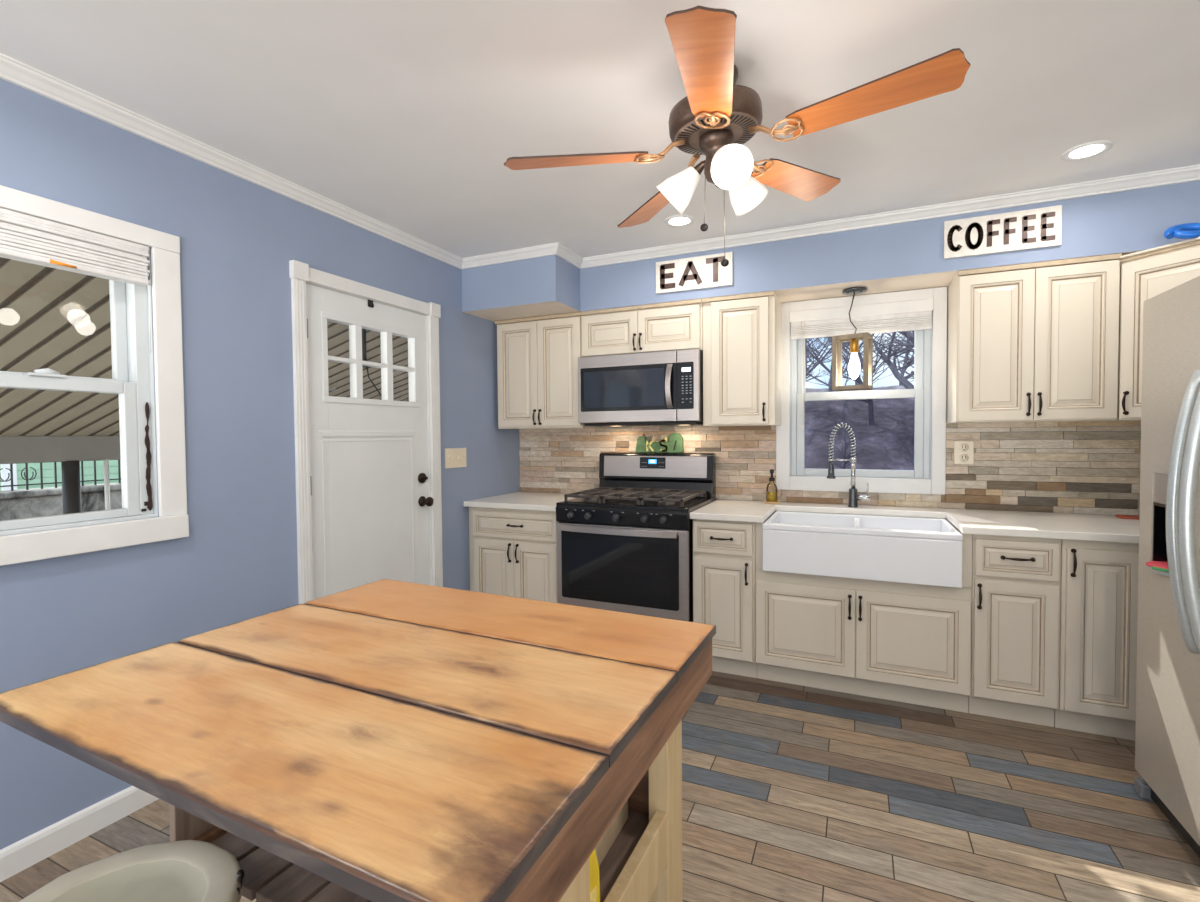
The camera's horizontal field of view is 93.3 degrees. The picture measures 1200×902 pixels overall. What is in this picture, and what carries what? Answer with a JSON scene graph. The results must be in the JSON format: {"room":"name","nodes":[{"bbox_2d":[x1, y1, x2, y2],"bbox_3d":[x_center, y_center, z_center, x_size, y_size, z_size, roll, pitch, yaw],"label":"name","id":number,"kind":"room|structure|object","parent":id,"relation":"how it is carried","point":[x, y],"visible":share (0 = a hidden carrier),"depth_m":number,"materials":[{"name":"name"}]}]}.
{"room":"kitchen","nodes":[
{"label":"kitchen","id":0,"kind":"room"},
{"bbox_2d":[0,79,519,849],"bbox_3d":[-1.878,0.061,1.662,0.140,2.440,5.878,0,2,24],"label":"wall","id":1,"kind":"structure","parent":0,"point":[238,561],"depth_m":2.24,"materials":[{"name":"blue paint"}]},
{"bbox_2d":[0,786,158,881],"bbox_3d":[-1.938,1.247,1.352,0.016,0.088,5.195,0,2,24],"label":"baseboard","id":2,"kind":"structure","parent":1,"relation":"attached to","point":[22,854],"depth_m":1.83,"materials":[{"name":"white paint"}]},
{"bbox_2d":[0,185,188,565],"bbox_3d":[-1.887,-0.221,1.601,0.172,1.125,1.234,0,2,24],"label":"window","id":3,"kind":"structure","parent":1,"relation":"in","point":[134,367],"depth_m":2.02,"materials":[{"name":"white paint"}]},
{"bbox_2d":[0,208,150,352],"bbox_3d":[-1.845,-0.527,1.571,0.062,0.381,1.038,0,2,24],"label":"window blind","id":4,"kind":"object","parent":3,"relation":"attached to","point":[23,237],"visible":1,"depth_m":1.83,"materials":[{"name":"white fabric"}]},
{"bbox_2d":[0,257,408,463],"bbox_3d":[-3.055,-0.493,3.835,3.760,1.194,6.900,0,2,24],"label":"awning","id":5,"kind":"object","parent":1,"relation":"attached to","point":[58,320],"depth_m":3.76,"materials":[{"name":"beige metal"}]},
{"bbox_2d":[289,260,442,603],"bbox_3d":[-1.221,0.183,3.039,0.204,2.108,0.984,0,2,24],"label":"door","id":6,"kind":"structure","parent":1,"relation":"in","point":[369,506],"depth_m":2.93,"materials":[{"name":"white paint"}]},
{"bbox_2d":[368,299,373,307],"bbox_3d":[-1.202,-0.776,2.977,0.014,0.039,0.034,0,2,24],"label":"hook","id":7,"kind":"object","parent":6,"relation":"attached to","point":[370,302],"visible":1,"depth_m":2.97,"materials":[{"name":"black metal"}]},
{"bbox_2d":[445,448,466,468],"bbox_3d":[-0.919,0.044,3.593,0.017,0.123,0.207,0,2,24],"label":"switch plate","id":8,"kind":"object","parent":1,"relation":"attached to","point":[454,457],"visible":1,"depth_m":3.58,"materials":[{"name":"beige plastic"}]},
{"bbox_2d":[0,0,1199,257],"bbox_3d":[0.012,-1.200,0.768,4.270,0.100,6.118,0,2,24],"label":"ceiling","id":9,"kind":"structure","parent":0,"point":[407,116],"depth_m":1.87,"materials":[{"name":"white paint"}]},
{"bbox_2d":[664,215,694,226],"bbox_3d":[0.419,-1.212,2.989,0.160,0.006,0.160,0,2,24],"label":"recessed light","id":10,"kind":"object","parent":9,"relation":"in","point":[676,220],"visible":0.99,"depth_m":2.98,"materials":[{"name":"white paint"}]},
{"bbox_2d":[504,5,969,266],"bbox_3d":[0.384,-0.884,1.749,1.263,0.592,1.266,0,2,24],"label":"ceiling fan","id":11,"kind":"object","parent":9,"relation":"hanging from","point":[716,116],"visible":1,"depth_m":1.64,"materials":[{"name":"brown wood"}]},
{"bbox_2d":[1061,140,1112,160],"bbox_3d":[1.957,-1.205,2.277,0.160,0.006,0.160,0,2,24],"label":"recessed light","id":12,"kind":"object","parent":9,"relation":"in","point":[1088,150],"visible":1,"depth_m":2.27,"materials":[{"name":"white paint"}]},
{"bbox_2d":[0,671,1199,901],"bbox_3d":[0.032,1.319,0.839,4.030,0.060,5.878,0,2,24],"label":"floor","id":13,"kind":"structure","parent":0,"point":[791,792],"depth_m":1.95,"materials":[{"name":"brown wood"}]},
{"bbox_2d":[19,840,243,901],"bbox_3d":[-0.732,0.993,0.842,0.348,0.607,0.347,0,2,24],"label":"stool","id":14,"kind":"object","parent":13,"relation":"on","point":[182,870],"visible":1,"depth_m":0.93,"materials":[{"name":"beige paint"}]},
{"bbox_2d":[0,579,715,901],"bbox_3d":[-0.365,0.836,1.077,0.974,0.900,0.835,0,2,26],"label":"kitchen table","id":15,"kind":"object","parent":13,"relation":"on","point":[384,740],"visible":0.98,"depth_m":0.85,"materials":[{"name":"brown wood"}]},
{"bbox_2d":[590,849,599,901],"bbox_3d":[-0.044,0.690,0.856,0.046,0.160,0.110,1,2,34],"label":"packet","id":16,"kind":"object","parent":15,"relation":"on","point":[594,867],"visible":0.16,"depth_m":0.87,"materials":[{"name":"plastic"}]},
{"bbox_2d":[595,800,627,865],"bbox_3d":[-0.102,0.729,1.105,0.246,0.068,0.253,0,2,24],"label":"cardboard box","id":17,"kind":"object","parent":15,"relation":"on","point":[611,834],"visible":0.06,"depth_m":1.09,"materials":[{"name":"beige cardboard"}]},
{"bbox_2d":[469,507,558,602],"bbox_3d":[-0.428,0.780,3.866,0.687,0.854,0.709,0,2,24],"label":"base cabinet","id":18,"kind":"object","parent":13,"relation":"on","point":[513,552],"visible":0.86,"depth_m":3.56,"materials":[{"name":"beige paint"}]},
{"bbox_2d":[464,492,580,511],"bbox_3d":[-0.434,0.336,3.846,0.692,0.034,0.675,0,2,24],"label":"countertop","id":19,"kind":"structure","parent":18,"relation":"on","point":[538,501],"depth_m":3.66,"materials":[{"name":"white stone"}]},
{"bbox_2d":[556,452,716,621],"bbox_3d":[0.240,0.616,3.510,0.810,1.192,0.743,0,2,24],"label":"gas range","id":20,"kind":"object","parent":13,"relation":"on","point":[625,543],"visible":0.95,"depth_m":3.25,"materials":[{"name":"black metal"}]},
{"bbox_2d":[556,495,714,513],"bbox_3d":[0.238,0.312,3.504,0.810,0.031,0.638,0,2,24],"label":"cooktop","id":21,"kind":"object","parent":20,"relation":"in","point":[584,505],"depth_m":3.26,"materials":[{"name":"black metal"}]},
{"bbox_2d":[635,433,683,452],"bbox_3d":[0.396,-0.056,3.797,0.334,0.132,0.035,0,2,24],"label":"letter sign","id":22,"kind":"object","parent":20,"relation":"on","point":[675,443],"visible":1,"depth_m":3.77,"materials":[{"name":"green paint"}]},
{"bbox_2d":[693,519,756,677],"bbox_3d":[0.786,0.786,3.317,0.334,0.854,0.709,0,2,24],"label":"base cabinet","id":23,"kind":"object","parent":13,"relation":"on","point":[723,551],"visible":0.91,"depth_m":3.02,"materials":[{"name":"beige paint"}]},
{"bbox_2d":[755,511,971,712],"bbox_3d":[1.377,0.788,3.050,0.960,0.854,0.709,0,2,24],"label":"base cabinet","id":24,"kind":"object","parent":13,"relation":"on","point":[894,641],"visible":0.88,"depth_m":2.75,"materials":[{"name":"beige paint"}]},
{"bbox_2d":[968,534,1060,726],"bbox_3d":[1.964,0.791,2.785,0.322,0.854,0.709,0,2,24],"label":"base cabinet","id":25,"kind":"object","parent":13,"relation":"on","point":[1016,581],"visible":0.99,"depth_m":2.50,"materials":[{"name":"beige paint"}]},
{"bbox_2d":[1054,539,1138,740],"bbox_3d":[2.519,0.794,2.534,0.894,0.854,0.709,0,2,24],"label":"base cabinet","id":26,"kind":"object","parent":13,"relation":"on","point":[1099,602],"visible":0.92,"depth_m":2.38,"materials":[{"name":"beige paint"}]},
{"bbox_2d":[690,500,1138,542],"bbox_3d":[1.771,0.346,2.850,2.520,0.034,0.675,0,2,24],"label":"countertop","id":27,"kind":"structure","parent":26,"relation":"on","point":[1068,526],"depth_m":2.82,"materials":[{"name":"white stone"}]},
{"bbox_2d":[763,500,780,503],"bbox_3d":[1.047,0.311,3.451,0.104,0.013,0.104,0,2,24],"label":"soap dish","id":28,"kind":"object","parent":27,"relation":"on","point":[764,501],"visible":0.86,"depth_m":3.42,"materials":[{"name":"brown wood"}]},
{"bbox_2d":[766,469,776,501],"bbox_3d":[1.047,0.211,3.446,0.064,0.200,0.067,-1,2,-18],"label":"soap bottle","id":29,"kind":"object","parent":28,"relation":"on","point":[770,496],"visible":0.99,"depth_m":3.43,"materials":[{"name":"clear glass"}]},
{"bbox_2d":[827,423,870,507],"bbox_3d":[1.421,0.079,3.236,0.233,0.484,0.073,0,2,24],"label":"kitchen faucet","id":30,"kind":"object","parent":27,"relation":"on","point":[854,497],"visible":1,"depth_m":3.23,"materials":[{"name":"silver metal"}]},
{"bbox_2d":[763,511,962,587],"bbox_3d":[1.327,0.484,2.936,0.866,0.241,0.523,0,2,24],"label":"farmhouse sink","id":31,"kind":"object","parent":27,"relation":"in","point":[911,550],"visible":1,"depth_m":2.72,"materials":[{"name":"white ceramic"}]},
{"bbox_2d":[1115,515,1139,519],"bbox_3d":[2.583,0.320,2.735,0.130,0.011,0.090,0,2,24],"label":"trivet","id":32,"kind":"object","parent":27,"relation":"on","point":[1118,516],"visible":0.48,"depth_m":2.73,"materials":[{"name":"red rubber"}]},
{"bbox_2d":[1134,276,1199,857],"bbox_3d":[2.075,0.366,1.503,0.822,1.775,0.905,0,2,24],"label":"refrigerator","id":33,"kind":"object","parent":13,"relation":"on","point":[1167,732],"visible":0.97,"depth_m":1.84,"materials":[{"name":"silver metal"}]},
{"bbox_2d":[1146,561,1168,572],"bbox_3d":[1.889,0.388,1.894,0.087,0.012,0.143,0,2,24],"label":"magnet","id":34,"kind":"object","parent":33,"relation":"on","point":[1156,565],"visible":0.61,"depth_m":1.89,"materials":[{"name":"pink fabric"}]},
{"bbox_2d":[519,287,1140,519],"bbox_3d":[1.256,-0.017,3.533,4.310,2.440,0.165,0,2,24],"label":"backsplash","id":35,"kind":"structure","parent":0,"point":[1026,481],"depth_m":3.11,"materials":[{"name":"tile"}]},
{"bbox_2d":[495,312,601,428],"bbox_3d":[-0.359,-0.534,3.970,0.662,0.752,0.387,0,2,24],"label":"upper cabinet","id":36,"kind":"object","parent":35,"relation":"attached to","point":[537,357],"visible":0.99,"depth_m":3.81,"materials":[{"name":"beige paint"}]},
{"bbox_2d":[580,299,702,356],"bbox_3d":[0.305,-0.758,3.662,0.796,0.299,0.387,0,2,24],"label":"upper cabinet","id":37,"kind":"object","parent":35,"relation":"attached to","point":[678,325],"visible":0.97,"depth_m":3.50,"materials":[{"name":"beige paint"}]},
{"bbox_2d":[578,349,702,425],"bbox_3d":[0.293,-0.384,3.639,0.789,0.441,0.458,0,2,24],"label":"microwave oven","id":38,"kind":"object","parent":37,"relation":"attached to","point":[658,388],"visible":0.98,"depth_m":3.45,"materials":[{"name":"silver metal"}]},
{"bbox_2d":[702,291,780,425],"bbox_3d":[0.859,-0.529,3.419,0.413,0.752,0.387,0,2,24],"label":"upper cabinet","id":39,"kind":"object","parent":35,"relation":"attached to","point":[742,333],"visible":1,"depth_m":3.27,"materials":[{"name":"beige paint"}]},
{"bbox_2d":[776,287,946,494],"bbox_3d":[1.536,-0.335,3.391,0.906,1.148,0.174,0,2,24],"label":"window","id":40,"kind":"structure","parent":35,"relation":"in","point":[900,445],"depth_m":3.37,"materials":[{"name":"white paint"}]},
{"bbox_2d":[790,298,933,428],"bbox_3d":[1.499,-0.488,3.294,0.757,0.714,0.032,0,2,24],"label":"window blind","id":41,"kind":"object","parent":40,"relation":"attached to","point":[911,315],"visible":1,"depth_m":3.27,"materials":[{"name":"white fabric"}]},
{"bbox_2d":[954,441,973,463],"bbox_3d":[1.990,0.009,3.097,0.091,0.127,0.024,0,2,24],"label":"wall outlet","id":42,"kind":"object","parent":35,"relation":"attached to","point":[963,450],"visible":1,"depth_m":3.09,"materials":[{"name":"beige plastic"}]},
{"bbox_2d":[959,443,968,450],"bbox_3d":[1.986,-0.020,3.090,0.043,0.043,0.004,0,2,24],"label":"socket","id":43,"kind":"object","parent":42,"relation":"attached to","point":[962,446],"depth_m":3.09,"materials":[{"name":"beige plastic"}]},
{"bbox_2d":[959,454,968,461],"bbox_3d":[1.987,0.037,3.092,0.043,0.043,0.004,0,2,24],"label":"socket","id":44,"kind":"object","parent":42,"relation":"attached to","point":[962,457],"depth_m":3.09,"materials":[{"name":"beige plastic"}]},
{"bbox_2d":[947,253,1121,422],"bbox_3d":[2.136,-0.523,2.842,0.630,0.752,0.387,0,2,24],"label":"upper cabinet","id":45,"kind":"object","parent":35,"relation":"attached to","point":[1039,341],"visible":1,"depth_m":2.70,"materials":[{"name":"beige paint"}]},
{"bbox_2d":[1107,237,1199,420],"bbox_3d":[2.636,-0.510,2.467,0.637,0.738,0.657,0,2,24],"label":"upper cabinet","id":46,"kind":"object","parent":35,"relation":"attached to","point":[1145,274],"visible":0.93,"depth_m":2.50,"materials":[{"name":"beige paint"}]},
{"bbox_2d":[1164,223,1199,238],"bbox_3d":[2.441,-0.911,2.348,0.154,0.081,0.092,0,2,24],"label":"strap","id":47,"kind":"object","parent":46,"relation":"on","point":[1188,230],"visible":1,"depth_m":2.35,"materials":[{"name":"plastic"}]},
{"bbox_2d":[462,181,1199,321],"bbox_3d":[1.083,-1.063,3.141,4.030,0.324,0.681,0,2,24],"label":"wall","id":48,"kind":"structure","parent":0,"point":[907,256],"depth_m":3.06,"materials":[{"name":"blue paint"}]},
{"bbox_2d":[0,53,1199,269],"bbox_3d":[-0.061,-1.119,0.608,4.030,0.052,5.522,0,2,24],"label":"trim","id":49,"kind":"structure","parent":48,"relation":"attached to","point":[16,72],"depth_m":2.65,"materials":[{"name":"white paint"}]},
{"bbox_2d":[656,252,732,293],"bbox_3d":[0.552,-1.051,3.353,0.463,0.189,0.019,0,2,24],"label":"wall sign","id":50,"kind":"object","parent":48,"relation":"attached to","point":[707,271],"visible":0.98,"depth_m":3.34,"materials":[{"name":"wood"}]},
{"bbox_2d":[832,287,872,390],"bbox_3d":[1.419,-0.624,3.184,0.186,0.560,0.131,1,2,38],"label":"pendant lantern","id":51,"kind":"object","parent":48,"relation":"hanging from","point":[854,367],"visible":1,"depth_m":3.17,"materials":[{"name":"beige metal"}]},
{"bbox_2d":[850,338,858,352],"bbox_3d":[1.427,-0.591,3.179,0.046,0.080,0.046,0,2,24],"label":"socket","id":52,"kind":"object","parent":51,"relation":"attached to","point":[854,344],"depth_m":3.16,"materials":[{"name":"gold metal"}]},
{"bbox_2d":[944,205,1061,258],"bbox_3d":[1.931,-1.050,2.730,0.470,0.184,0.019,0,2,24],"label":"wall sign","id":53,"kind":"object","parent":48,"relation":"attached to","point":[1036,228],"visible":1,"depth_m":2.72,"materials":[{"name":"white painted wood"},{"name":"dark brown paint"}]},
{"label":"outside","id":54,"kind":"structure","parent":0,"visible":0},
{"bbox_3d":[-6.606,1.830,5.788,11.860,0.050,11.000,0,2,24],"label":"floor","id":55,"kind":"structure","parent":54,"visible":0},
{"bbox_2d":[0,483,121,520],"bbox_3d":[-6.478,1.115,6.257,0.380,1.350,10.000,0,2,24],"label":"wall","id":56,"kind":"structure","parent":55,"relation":"on","point":[35,502],"depth_m":6.40,"materials":[{"name":"concrete"}]},
{"bbox_2d":[0,460,120,490],"bbox_3d":[-6.487,0.105,6.229,0.020,0.670,9.000,0,2,24],"label":"iron fence","id":57,"kind":"object","parent":56,"relation":"on","point":[10,474],"visible":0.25,"depth_m":6.46,"materials":[{"name":"metal"}]},
{"bbox_2d":[61,461,80,513],"bbox_3d":[-4.540,0.948,4.887,0.116,1.730,0.116,0,2,24],"label":"patio post","id":58,"kind":"object","parent":55,"relation":"on","point":[71,489],"visible":0.22,"depth_m":4.83,"materials":[{"name":"metal"}]},
{"bbox_2d":[103,460,109,509],"bbox_3d":[-4.421,0.941,5.102,0.036,1.730,0.034,0,2,24],"label":"patio post","id":59,"kind":"object","parent":55,"relation":"on","point":[106,462],"visible":0.34,"depth_m":5.07,"materials":[{"name":"white paint"}]},
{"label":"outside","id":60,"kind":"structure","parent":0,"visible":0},
{"bbox_2d":[806,385,905,392],"bbox_3d":[11.034,-0.982,30.058,60.000,3.919,56.100,0,2,24],"label":"yard","id":61,"kind":"structure","parent":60,"point":[808,390],"depth_m":19.78,"materials":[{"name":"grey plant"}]},
{"bbox_2d":[0,460,120,490],"bbox_3d":[-11.976,-0.908,11.312,6.000,5.200,2.500,0,2,24],"label":"house","id":62,"kind":"structure","parent":61,"relation":"on","point":[88,466],"depth_m":9.88,"materials":[{"name":"green"}]},
{"bbox_2d":[805,337,831,376],"bbox_3d":[8.724,-5.389,24.596,5.119,5.497,6.001,0,2,1],"label":"bare tree","id":63,"kind":"object","parent":61,"relation":"on","point":[809,339],"visible":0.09,"depth_m":24.57,"materials":[{"name":"grey plant"}]},
{"bbox_2d":[805,337,831,380],"bbox_3d":[5.618,-3.789,18.369,5.115,5.240,4.215,1,2,33],"label":"bare tree","id":64,"kind":"object","parent":61,"relation":"on","point":[819,345],"visible":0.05,"depth_m":18.16,"materials":[{"name":"grey plant"}]},
{"bbox_2d":[805,333,895,391],"bbox_3d":[7.892,-4.517,19.075,5.619,5.553,4.260,-2,2,-39],"label":"bare tree","id":65,"kind":"object","parent":61,"relation":"on","point":[815,357],"visible":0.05,"depth_m":19.20,"materials":[{"name":"grey plant"}]},
{"bbox_2d":[805,332,913,391],"bbox_3d":[6.679,-3.016,15.142,4.336,4.805,4.109,1,2,33],"label":"bare tree","id":66,"kind":"object","parent":61,"relation":"on","point":[858,380],"visible":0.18,"depth_m":14.81,"materials":[{"name":"grey plant"}]},
{"bbox_2d":[873,332,913,385],"bbox_3d":[14.864,-6.000,26.637,5.345,6.918,6.091,-2,2,-41],"label":"bare tree","id":67,"kind":"object","parent":61,"relation":"on","point":[887,333],"visible":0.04,"depth_m":26.66,"materials":[{"name":"grey plant"}]},
{"bbox_2d":[873,331,914,388],"bbox_3d":[7.900,-3.262,13.310,6.554,6.058,6.420,1,2,38],"label":"bare tree","id":68,"kind":"object","parent":61,"relation":"on","point":[902,379],"visible":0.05,"depth_m":13.96,"materials":[{"name":"grey plant"}]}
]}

